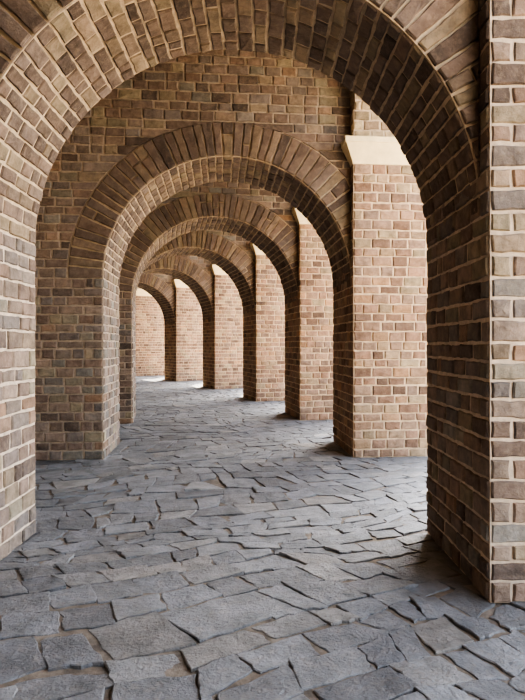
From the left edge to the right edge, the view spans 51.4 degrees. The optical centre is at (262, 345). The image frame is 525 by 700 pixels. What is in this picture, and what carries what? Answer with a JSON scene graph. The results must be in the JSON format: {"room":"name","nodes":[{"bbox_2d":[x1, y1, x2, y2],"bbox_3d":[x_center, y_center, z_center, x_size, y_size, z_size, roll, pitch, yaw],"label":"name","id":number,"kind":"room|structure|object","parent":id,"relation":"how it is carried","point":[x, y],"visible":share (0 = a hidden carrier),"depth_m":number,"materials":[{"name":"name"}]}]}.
{"room":"arched brick walkway","nodes":[
{"label":"arched brick walkway","id":0,"kind":"room"},
{"bbox_2d":[0,376,524,699],"bbox_3d":[-3.598,1.508,14.748,10.206,0.084,37.335,0,0,-18],"label":"floor","id":1,"kind":"structure","parent":0,"point":[227,547],"depth_m":3.55,"materials":[{"name":"stone"}]},
{"bbox_2d":[135,287,164,375],"bbox_3d":[-5.706,-1.600,27.576,2.380,6.200,1.530,0,0,-31],"label":"brick pier","id":2,"kind":"object","parent":1,"relation":"on","point":[149,321],"visible":0.31,"depth_m":26.90,"materials":[{"name":"beige brick"}]},
{"bbox_2d":[164,278,202,380],"bbox_3d":[-3.306,-1.600,23.783,1.780,6.200,1.680,0,0,-30],"label":"brick pier","id":3,"kind":"object","parent":1,"relation":"on","point":[183,357],"visible":0.48,"depth_m":23.09,"materials":[{"name":"beige brick"}]},
{"bbox_2d":[137,273,174,324],"bbox_3d":[-5.858,-1.600,22.375,4.352,6.200,1.307,0,0,-30],"label":"brick arch","id":4,"kind":"object","parent":3,"relation":"on","point":[161,287],"visible":0.14,"depth_m":22.81,"materials":[{"name":"brick"}]},
{"bbox_2d":[203,263,242,388],"bbox_3d":[-1.260,-1.600,19.631,1.680,6.200,1.710,0,0,-23],"label":"brick pier","id":5,"kind":"object","parent":1,"relation":"on","point":[222,334],"visible":0.42,"depth_m":18.90,"materials":[{"name":"beige brick"}]},
{"bbox_2d":[142,255,213,320],"bbox_3d":[-3.928,-1.600,18.585,4.352,6.200,1.338,0,0,-23],"label":"brick arch","id":6,"kind":"object","parent":5,"relation":"on","point":[195,272],"visible":0.12,"depth_m":18.68,"materials":[{"name":"brick"}]},
{"bbox_2d":[243,243,284,401],"bbox_3d":[0.258,-1.600,15.452,1.580,6.200,1.670,0,0,-17],"label":"brick pier","id":7,"kind":"object","parent":1,"relation":"on","point":[264,327],"visible":0.53,"depth_m":14.72,"materials":[{"name":"beige brick"}]},
{"bbox_2d":[143,229,254,313],"bbox_3d":[-2.459,-1.600,14.717,4.352,6.200,1.300,0,0,-17],"label":"brick arch","id":8,"kind":"object","parent":7,"relation":"on","point":[232,253],"visible":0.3,"depth_m":14.61,"materials":[{"name":"brick"}]},
{"bbox_2d":[285,207,333,419],"bbox_3d":[1.244,-1.600,11.696,1.530,6.200,1.630,0,0,-10],"label":"brick pier","id":9,"kind":"object","parent":1,"relation":"on","point":[309,324],"visible":0.44,"depth_m":10.98,"materials":[{"name":"beige brick"}]},
{"bbox_2d":[119,181,297,423],"bbox_3d":[-1.484,-1.600,11.274,4.292,6.200,1.260,0,0,-10],"label":"brick arch","id":10,"kind":"object","parent":9,"relation":"on","point":[255,214],"visible":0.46,"depth_m":10.80,"materials":[{"name":"brick"}]},
{"bbox_2d":[333,91,427,457],"bbox_3d":[1.789,-1.600,7.983,1.530,6.200,1.550,0,0,-5],"label":"brick pier","id":11,"kind":"object","parent":1,"relation":"on","point":[380,384],"visible":0.59,"depth_m":7.33,"materials":[{"name":"beige brick"}]},
{"bbox_2d":[35,50,350,460],"bbox_3d":[-0.982,-1.600,7.835,4.323,6.200,1.182,0,0,-5],"label":"brick arch","id":12,"kind":"object","parent":11,"relation":"on","point":[276,124],"visible":0.75,"depth_m":7.24,"materials":[{"name":"brick"}]},
{"bbox_2d":[426,0,524,602],"bbox_3d":[1.950,-1.600,3.780,1.530,6.200,1.480,0,0,0],"label":"brick pier","id":13,"kind":"object","parent":1,"relation":"on","point":[475,316],"visible":0.68,"depth_m":3.20,"materials":[{"name":"brown brick"}]},
{"bbox_2d":[0,0,479,559],"bbox_3d":[-0.744,-1.600,3.854,4.162,6.200,1.109,0,0,0],"label":"brick arch","id":14,"kind":"object","parent":13,"relation":"on","point":[415,64],"visible":1,"depth_m":3.81,"materials":[{"name":"brick"}]},
{"bbox_2d":[352,92,393,136],"bbox_3d":[1.877,-3.725,5.862,1.250,1.950,2.926,0,0,-2],"label":"brick wall","id":15,"kind":"structure","parent":0,"point":[366,122],"depth_m":7.27,"materials":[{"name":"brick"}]}
]}

